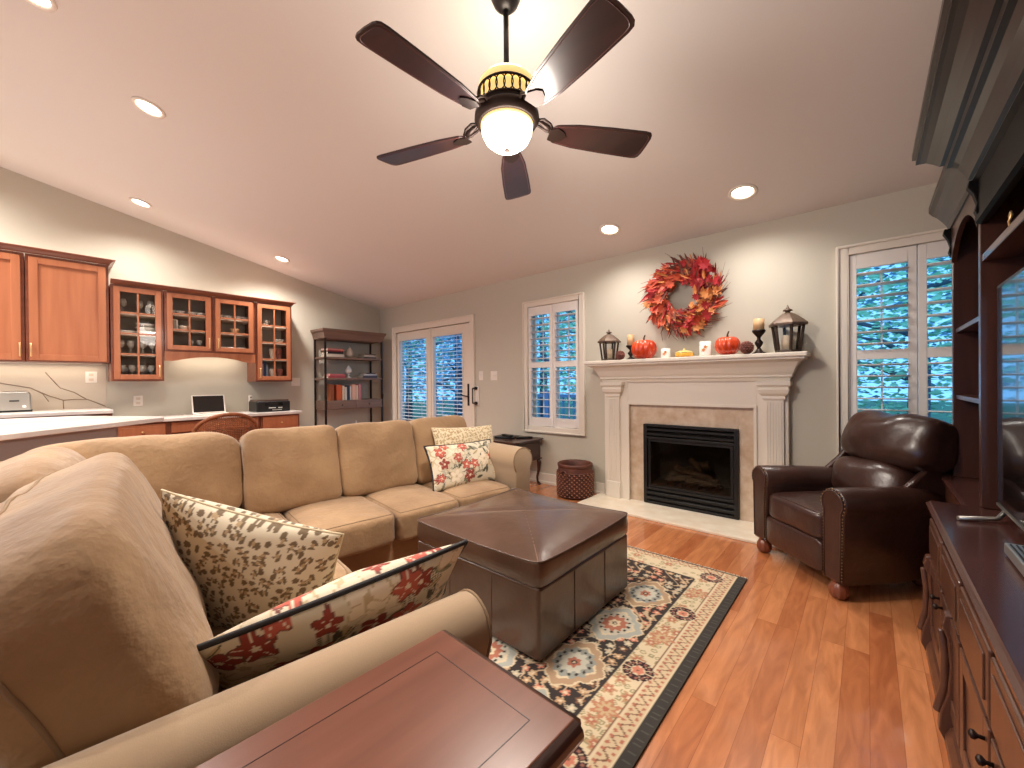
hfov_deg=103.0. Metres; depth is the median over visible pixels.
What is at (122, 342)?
wine glass
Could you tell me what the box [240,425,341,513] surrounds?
cushion
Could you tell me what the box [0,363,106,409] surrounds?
backsplash
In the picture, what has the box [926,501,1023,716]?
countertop
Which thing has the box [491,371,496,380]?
light switch
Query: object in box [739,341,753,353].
decorative ball
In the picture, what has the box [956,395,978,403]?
shelf
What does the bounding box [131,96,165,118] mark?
recessed light
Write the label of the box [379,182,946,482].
wall
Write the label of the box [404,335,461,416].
tree
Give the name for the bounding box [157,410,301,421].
countertop
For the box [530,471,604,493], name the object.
baseboard
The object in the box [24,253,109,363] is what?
upper cabinet
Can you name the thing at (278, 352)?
jar
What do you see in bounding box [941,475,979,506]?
shelf
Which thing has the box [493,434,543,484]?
end table
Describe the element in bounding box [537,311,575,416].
tree
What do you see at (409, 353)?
tree
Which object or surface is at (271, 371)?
jar
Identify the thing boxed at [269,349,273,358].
jar
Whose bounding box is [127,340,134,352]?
wine glass
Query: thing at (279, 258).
recessed light
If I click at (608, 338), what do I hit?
lantern
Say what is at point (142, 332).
platter
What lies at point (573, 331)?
tree
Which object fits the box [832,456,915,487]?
lumbar cushion
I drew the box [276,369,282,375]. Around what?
jar
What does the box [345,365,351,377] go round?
ornament
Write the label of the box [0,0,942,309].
ceiling
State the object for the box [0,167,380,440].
wall
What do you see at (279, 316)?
upper cabinet
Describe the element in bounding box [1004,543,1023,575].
cable box
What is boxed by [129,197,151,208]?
recessed light
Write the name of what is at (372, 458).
cushion
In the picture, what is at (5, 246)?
crown molding
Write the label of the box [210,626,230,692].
seat cushion
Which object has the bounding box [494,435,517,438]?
remote control
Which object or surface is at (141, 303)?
cup
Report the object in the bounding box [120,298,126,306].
cup
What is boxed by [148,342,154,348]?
cup
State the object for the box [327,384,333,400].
book
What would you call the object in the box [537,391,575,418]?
deck railing
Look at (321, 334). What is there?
bookshelf
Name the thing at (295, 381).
wall plate
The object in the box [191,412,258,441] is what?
wicker chair
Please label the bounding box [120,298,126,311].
wine glass
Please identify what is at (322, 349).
book
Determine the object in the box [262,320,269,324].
bowl
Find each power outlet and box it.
[85,372,96,382]
[133,396,142,405]
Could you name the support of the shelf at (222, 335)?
attached to the upper cabinet at (223, 336)
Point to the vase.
(349, 353)
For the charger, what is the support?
on the countertop at (179, 417)
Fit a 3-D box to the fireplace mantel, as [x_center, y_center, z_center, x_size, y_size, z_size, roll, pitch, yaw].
[1.494,0.447,3.591,1.830,1.358,0.235,0,0,41]
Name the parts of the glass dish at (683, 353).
lid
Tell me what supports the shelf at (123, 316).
attached to the upper cabinet at (119, 320)
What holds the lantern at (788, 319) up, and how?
on the fireplace mantel
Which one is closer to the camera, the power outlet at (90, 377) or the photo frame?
the power outlet at (90, 377)
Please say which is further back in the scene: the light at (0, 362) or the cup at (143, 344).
the cup at (143, 344)
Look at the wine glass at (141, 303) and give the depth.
4.54 m
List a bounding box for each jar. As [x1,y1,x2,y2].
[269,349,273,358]
[269,369,275,375]
[275,349,281,358]
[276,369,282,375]
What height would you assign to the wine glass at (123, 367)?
0.157 m
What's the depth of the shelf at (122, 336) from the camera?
4.55 m
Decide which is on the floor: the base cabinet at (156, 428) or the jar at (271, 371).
the base cabinet at (156, 428)
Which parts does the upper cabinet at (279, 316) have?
panel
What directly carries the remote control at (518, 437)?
on the end table at (533, 444)
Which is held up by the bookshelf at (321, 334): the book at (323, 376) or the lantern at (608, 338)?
the book at (323, 376)
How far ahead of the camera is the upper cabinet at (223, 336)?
5.24 m
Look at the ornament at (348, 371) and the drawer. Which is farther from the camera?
the ornament at (348, 371)
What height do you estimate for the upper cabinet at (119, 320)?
1.028 m
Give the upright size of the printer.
0.155 m
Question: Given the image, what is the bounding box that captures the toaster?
[0,391,32,412]
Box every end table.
[195,630,583,767]
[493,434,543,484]
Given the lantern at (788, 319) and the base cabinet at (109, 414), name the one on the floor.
the base cabinet at (109, 414)
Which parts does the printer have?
scanner lid, control panel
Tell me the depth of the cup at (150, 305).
4.58 m
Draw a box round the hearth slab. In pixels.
[578,493,778,548]
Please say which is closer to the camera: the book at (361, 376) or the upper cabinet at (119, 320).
the upper cabinet at (119, 320)
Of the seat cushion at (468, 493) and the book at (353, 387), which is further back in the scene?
the book at (353, 387)
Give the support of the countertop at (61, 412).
on the base cabinet at (109, 414)
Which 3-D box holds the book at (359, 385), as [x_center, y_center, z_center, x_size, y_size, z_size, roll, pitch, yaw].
[-2.448,0.123,6.437,0.180,0.240,0.035,0,0,41]
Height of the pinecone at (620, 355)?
0.090 m
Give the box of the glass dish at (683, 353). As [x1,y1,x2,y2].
[675,348,693,356]
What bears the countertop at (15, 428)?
on the base cabinet at (9, 449)
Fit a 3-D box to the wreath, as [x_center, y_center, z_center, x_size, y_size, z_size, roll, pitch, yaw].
[1.482,-0.780,3.592,0.818,0.806,0.193,0,0,41]
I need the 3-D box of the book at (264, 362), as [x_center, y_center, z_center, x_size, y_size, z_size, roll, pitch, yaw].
[-3.374,-0.177,5.524,0.150,0.250,0.024,0,0,41]
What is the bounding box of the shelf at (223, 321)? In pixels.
[221,319,247,324]
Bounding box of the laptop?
[191,395,228,415]
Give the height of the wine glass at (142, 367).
0.157 m
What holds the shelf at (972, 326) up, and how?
attached to the entertainment unit
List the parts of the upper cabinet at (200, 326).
panel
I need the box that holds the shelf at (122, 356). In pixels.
[121,355,155,357]
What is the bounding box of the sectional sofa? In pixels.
[0,415,531,767]
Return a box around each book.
[262,361,265,375]
[321,348,343,350]
[321,354,343,356]
[322,351,342,353]
[323,374,344,375]
[323,376,345,377]
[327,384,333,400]
[334,385,341,399]
[342,385,349,399]
[342,386,344,399]
[350,385,355,399]
[353,384,360,399]
[356,385,357,399]
[357,375,376,377]
[358,355,375,356]
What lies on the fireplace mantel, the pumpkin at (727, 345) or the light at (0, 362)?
the pumpkin at (727, 345)
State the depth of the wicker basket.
4.05 m
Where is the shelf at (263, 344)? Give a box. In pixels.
[262,343,285,346]
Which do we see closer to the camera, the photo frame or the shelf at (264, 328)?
the photo frame
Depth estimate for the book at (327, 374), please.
6.11 m
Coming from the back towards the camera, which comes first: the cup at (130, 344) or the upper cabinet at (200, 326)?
the upper cabinet at (200, 326)
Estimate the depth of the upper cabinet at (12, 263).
3.79 m
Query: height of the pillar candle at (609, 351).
0.106 m
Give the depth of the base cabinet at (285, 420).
5.26 m
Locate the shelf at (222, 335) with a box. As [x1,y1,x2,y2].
[221,333,247,337]
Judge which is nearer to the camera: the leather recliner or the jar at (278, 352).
the leather recliner
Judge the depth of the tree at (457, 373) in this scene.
12.78 m
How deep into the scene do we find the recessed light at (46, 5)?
2.21 m
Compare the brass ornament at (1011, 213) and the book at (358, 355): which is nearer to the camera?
the brass ornament at (1011, 213)
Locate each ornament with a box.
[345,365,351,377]
[1007,210,1013,225]
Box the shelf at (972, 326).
[956,316,978,332]
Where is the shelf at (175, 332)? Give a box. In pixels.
[173,330,205,335]
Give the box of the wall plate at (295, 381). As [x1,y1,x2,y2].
[291,378,299,385]
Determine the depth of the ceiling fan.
1.74 m
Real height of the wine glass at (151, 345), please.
0.157 m
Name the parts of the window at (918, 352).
tilt rod, sash, shutter panel, shutter panel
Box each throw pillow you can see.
[161,489,343,627]
[197,539,467,687]
[423,439,494,491]
[431,425,492,444]
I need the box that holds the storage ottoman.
[417,488,627,660]
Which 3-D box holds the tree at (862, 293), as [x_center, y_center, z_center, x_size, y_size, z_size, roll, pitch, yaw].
[7.924,-2.317,9.676,4.363,7.604,4.459,0,0,41]
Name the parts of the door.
post, handle, pull handle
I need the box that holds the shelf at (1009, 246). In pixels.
[982,210,1023,261]
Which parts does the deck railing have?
post, rail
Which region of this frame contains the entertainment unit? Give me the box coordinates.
[912,0,1023,767]
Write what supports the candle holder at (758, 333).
on the fireplace mantel
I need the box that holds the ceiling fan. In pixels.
[355,0,651,199]
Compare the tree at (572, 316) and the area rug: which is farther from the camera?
the tree at (572, 316)
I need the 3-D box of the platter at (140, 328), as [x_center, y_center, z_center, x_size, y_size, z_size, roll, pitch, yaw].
[-4.131,-0.608,4.592,0.180,0.042,0.177,0,0,41]
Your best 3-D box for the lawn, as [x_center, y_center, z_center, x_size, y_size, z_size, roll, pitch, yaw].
[12.592,1.443,18.199,55.000,0.080,36.050,0,0,41]
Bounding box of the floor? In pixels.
[530,481,949,767]
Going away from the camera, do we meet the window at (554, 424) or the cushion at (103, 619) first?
the cushion at (103, 619)
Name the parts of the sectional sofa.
arm, arm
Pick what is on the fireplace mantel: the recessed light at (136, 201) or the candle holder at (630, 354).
the candle holder at (630, 354)
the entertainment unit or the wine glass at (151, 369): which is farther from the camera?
the wine glass at (151, 369)
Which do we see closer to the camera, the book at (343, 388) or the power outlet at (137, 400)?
the power outlet at (137, 400)
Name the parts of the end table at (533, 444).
drawer, leg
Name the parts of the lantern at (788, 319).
post, post, post, post, post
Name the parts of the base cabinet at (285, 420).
drawer, drawer panel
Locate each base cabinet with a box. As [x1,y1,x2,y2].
[0,413,111,418]
[0,427,117,461]
[118,422,167,436]
[247,414,298,430]
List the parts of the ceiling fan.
blade, blade, blade arm, blade arm, lamp shade, globe, blade arm, blade, blade arm, blade arm, blade, blade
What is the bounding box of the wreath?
[638,247,732,340]
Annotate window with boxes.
[522,292,585,436]
[836,228,951,454]
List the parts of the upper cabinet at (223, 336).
panel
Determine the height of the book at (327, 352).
0.035 m
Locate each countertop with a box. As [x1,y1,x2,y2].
[0,408,112,417]
[0,416,163,440]
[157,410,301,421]
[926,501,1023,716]
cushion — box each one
[0,447,85,502]
[0,452,218,767]
[25,432,242,507]
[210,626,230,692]
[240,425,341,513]
[263,512,287,520]
[280,495,394,558]
[333,559,351,578]
[335,420,417,495]
[362,483,458,539]
[409,415,466,483]
[420,480,509,506]
[769,491,822,538]
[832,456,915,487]
[841,410,958,473]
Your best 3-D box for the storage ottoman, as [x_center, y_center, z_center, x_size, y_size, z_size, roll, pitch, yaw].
[0.067,0.915,2.247,0.853,0.453,0.841,0,0,41]
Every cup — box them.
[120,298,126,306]
[127,340,134,347]
[136,300,143,308]
[139,341,146,348]
[147,301,154,309]
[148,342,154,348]
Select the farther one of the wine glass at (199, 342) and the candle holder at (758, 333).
the wine glass at (199, 342)
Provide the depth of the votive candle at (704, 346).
3.40 m
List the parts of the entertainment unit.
drawer panel, knob, door, drawer, knob, molding, drawer panel, tower crown, drawer, door, panel, crown molding, panel, drawer panel, knob, drawer, door, knob, door, panel, drawer, drawer panel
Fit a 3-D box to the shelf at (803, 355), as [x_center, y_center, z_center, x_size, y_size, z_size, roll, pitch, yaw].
[1.488,-0.215,3.588,1.830,0.033,0.235,0,0,41]
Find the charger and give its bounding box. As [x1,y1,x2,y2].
[248,395,251,410]
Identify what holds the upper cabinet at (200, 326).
attached to the wall at (33, 213)
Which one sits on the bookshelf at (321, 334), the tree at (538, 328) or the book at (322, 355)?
the book at (322, 355)
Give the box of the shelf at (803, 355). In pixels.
[584,351,810,364]
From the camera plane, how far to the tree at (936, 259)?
7.64 m
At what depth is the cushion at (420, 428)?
3.19 m
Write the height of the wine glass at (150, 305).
0.165 m
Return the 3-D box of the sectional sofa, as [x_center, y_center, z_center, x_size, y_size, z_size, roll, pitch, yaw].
[-0.741,0.696,2.075,2.841,0.951,2.444,-1,0,-42]
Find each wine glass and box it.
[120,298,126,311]
[120,340,124,349]
[121,365,126,374]
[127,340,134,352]
[128,365,135,374]
[136,300,143,312]
[139,341,146,353]
[140,365,145,374]
[147,301,154,313]
[147,366,154,374]
[148,342,154,353]
[197,340,202,345]
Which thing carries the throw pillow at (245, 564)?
on the sectional sofa
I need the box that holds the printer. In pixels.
[249,399,289,411]
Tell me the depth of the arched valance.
4.89 m
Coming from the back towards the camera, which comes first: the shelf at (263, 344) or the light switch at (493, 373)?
the shelf at (263, 344)
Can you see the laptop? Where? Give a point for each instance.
(201, 404)
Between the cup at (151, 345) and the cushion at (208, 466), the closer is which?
the cushion at (208, 466)
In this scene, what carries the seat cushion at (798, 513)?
on the leather recliner
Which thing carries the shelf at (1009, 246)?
attached to the entertainment unit
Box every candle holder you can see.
[626,345,634,358]
[752,329,765,353]
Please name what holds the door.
in the wall at (773, 265)
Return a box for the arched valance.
[164,351,254,362]
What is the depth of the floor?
1.61 m
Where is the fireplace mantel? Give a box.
[584,351,810,523]
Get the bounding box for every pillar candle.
[607,349,611,358]
[627,334,633,344]
[753,318,763,329]
[782,335,789,349]
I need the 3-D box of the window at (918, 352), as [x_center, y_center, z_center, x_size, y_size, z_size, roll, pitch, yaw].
[2.710,-0.221,2.726,0.841,1.544,0.154,0,0,41]
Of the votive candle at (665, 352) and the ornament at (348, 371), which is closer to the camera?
the votive candle at (665, 352)
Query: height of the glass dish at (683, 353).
0.080 m
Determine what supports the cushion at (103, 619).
on the sectional sofa
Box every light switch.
[479,371,482,379]
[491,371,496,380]
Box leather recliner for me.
[751,410,958,599]
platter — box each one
[120,330,134,332]
[135,323,154,327]
[135,327,154,331]
[135,331,154,333]
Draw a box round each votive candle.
[661,348,670,357]
[699,341,710,355]
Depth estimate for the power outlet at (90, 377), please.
4.40 m
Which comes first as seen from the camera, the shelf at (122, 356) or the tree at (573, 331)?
the shelf at (122, 356)
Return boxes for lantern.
[597,330,620,360]
[769,305,807,352]
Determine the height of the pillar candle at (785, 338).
0.120 m
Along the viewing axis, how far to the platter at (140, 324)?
4.55 m
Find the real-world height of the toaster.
0.196 m
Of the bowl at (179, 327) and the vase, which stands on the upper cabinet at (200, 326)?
the bowl at (179, 327)
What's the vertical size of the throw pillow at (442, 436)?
0.410 m
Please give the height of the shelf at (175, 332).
0.012 m
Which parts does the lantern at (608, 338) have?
post, post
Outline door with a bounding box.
[392,314,478,426]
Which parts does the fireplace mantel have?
molding, crown molding, frame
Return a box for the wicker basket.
[556,459,594,498]
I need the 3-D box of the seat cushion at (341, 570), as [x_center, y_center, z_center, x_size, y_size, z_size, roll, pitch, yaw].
[-1.142,0.868,1.640,0.831,0.220,0.636,-1,0,-42]
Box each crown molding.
[0,242,115,268]
[110,278,295,306]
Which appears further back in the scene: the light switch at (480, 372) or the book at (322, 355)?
the book at (322, 355)
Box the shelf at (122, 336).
[120,334,154,338]
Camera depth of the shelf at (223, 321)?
5.28 m
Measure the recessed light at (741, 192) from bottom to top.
0.046 m
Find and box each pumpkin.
[631,335,656,358]
[715,331,740,354]
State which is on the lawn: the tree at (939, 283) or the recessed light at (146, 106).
the tree at (939, 283)
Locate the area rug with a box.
[489,546,747,767]
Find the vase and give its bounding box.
[346,346,353,357]
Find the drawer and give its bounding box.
[168,416,259,433]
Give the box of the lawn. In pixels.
[413,397,951,422]
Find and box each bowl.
[178,326,188,329]
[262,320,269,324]
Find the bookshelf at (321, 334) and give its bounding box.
[310,328,385,425]
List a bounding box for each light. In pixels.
[0,362,101,364]
[25,0,57,11]
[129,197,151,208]
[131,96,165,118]
[274,256,289,262]
[599,223,619,235]
[728,184,757,200]
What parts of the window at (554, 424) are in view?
shutter panel, tilt rod, sash, shutter panel, tilt rod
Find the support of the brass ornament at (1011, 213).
on the entertainment unit
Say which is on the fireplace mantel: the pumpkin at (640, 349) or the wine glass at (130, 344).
the pumpkin at (640, 349)
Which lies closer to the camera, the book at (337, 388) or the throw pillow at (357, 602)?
the throw pillow at (357, 602)
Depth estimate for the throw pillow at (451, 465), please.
3.07 m
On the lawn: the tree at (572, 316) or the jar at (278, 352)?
the tree at (572, 316)
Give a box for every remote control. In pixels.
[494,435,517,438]
[516,436,532,438]
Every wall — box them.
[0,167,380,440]
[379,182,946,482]
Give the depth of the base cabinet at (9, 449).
2.56 m
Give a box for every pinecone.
[615,351,624,359]
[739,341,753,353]
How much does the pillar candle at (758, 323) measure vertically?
0.093 m
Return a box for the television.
[956,267,1023,530]
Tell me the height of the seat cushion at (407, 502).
0.220 m
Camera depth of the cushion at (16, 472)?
1.50 m
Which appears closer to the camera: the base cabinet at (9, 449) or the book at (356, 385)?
the base cabinet at (9, 449)
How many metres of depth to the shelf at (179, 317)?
4.93 m
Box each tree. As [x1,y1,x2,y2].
[404,334,461,420]
[404,334,462,415]
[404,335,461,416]
[537,310,575,405]
[537,310,575,414]
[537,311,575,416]
[857,256,951,422]
[857,262,951,407]
[888,257,951,386]
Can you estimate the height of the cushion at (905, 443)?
0.355 m
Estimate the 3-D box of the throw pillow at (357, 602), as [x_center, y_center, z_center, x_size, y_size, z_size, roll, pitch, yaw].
[-0.463,0.654,1.156,0.699,0.371,0.268,-1,0,-33]
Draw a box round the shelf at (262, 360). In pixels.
[262,360,285,361]
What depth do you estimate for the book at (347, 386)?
6.24 m
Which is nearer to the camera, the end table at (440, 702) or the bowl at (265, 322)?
the end table at (440, 702)
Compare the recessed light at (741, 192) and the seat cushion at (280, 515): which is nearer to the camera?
the seat cushion at (280, 515)
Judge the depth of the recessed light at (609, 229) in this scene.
3.65 m
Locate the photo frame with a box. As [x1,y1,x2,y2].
[173,319,177,328]
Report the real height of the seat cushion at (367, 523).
0.218 m
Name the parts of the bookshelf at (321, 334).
post, post, drawer, shelf, crown, shelf, drawer, post, post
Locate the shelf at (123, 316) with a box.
[120,313,154,319]
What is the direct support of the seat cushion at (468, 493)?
on the sectional sofa
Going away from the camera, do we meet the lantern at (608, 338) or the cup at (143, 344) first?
the lantern at (608, 338)
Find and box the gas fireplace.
[643,424,739,519]
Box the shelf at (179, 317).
[173,314,204,320]
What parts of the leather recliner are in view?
nailhead trim, panel, footrest panel, arm, nailhead trim, panel, arm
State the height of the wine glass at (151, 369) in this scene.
0.157 m
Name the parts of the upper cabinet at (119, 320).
panel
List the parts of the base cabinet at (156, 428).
drawer panel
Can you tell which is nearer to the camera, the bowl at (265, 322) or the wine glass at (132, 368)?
the wine glass at (132, 368)
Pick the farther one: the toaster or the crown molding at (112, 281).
the crown molding at (112, 281)
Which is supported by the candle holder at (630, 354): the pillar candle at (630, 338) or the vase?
the pillar candle at (630, 338)
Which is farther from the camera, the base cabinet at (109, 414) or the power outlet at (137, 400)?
the power outlet at (137, 400)
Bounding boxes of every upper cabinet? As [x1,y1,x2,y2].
[0,249,25,361]
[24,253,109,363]
[108,284,163,380]
[163,291,212,352]
[212,297,254,354]
[247,302,291,381]
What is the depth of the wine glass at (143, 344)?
4.54 m
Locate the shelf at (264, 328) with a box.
[262,326,285,330]
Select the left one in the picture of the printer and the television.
the printer
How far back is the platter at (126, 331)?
4.43 m
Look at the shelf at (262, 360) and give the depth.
5.60 m
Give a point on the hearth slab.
(742, 531)
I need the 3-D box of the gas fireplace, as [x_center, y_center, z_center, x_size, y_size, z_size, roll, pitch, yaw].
[1.679,0.747,3.755,0.810,0.746,0.370,0,0,41]

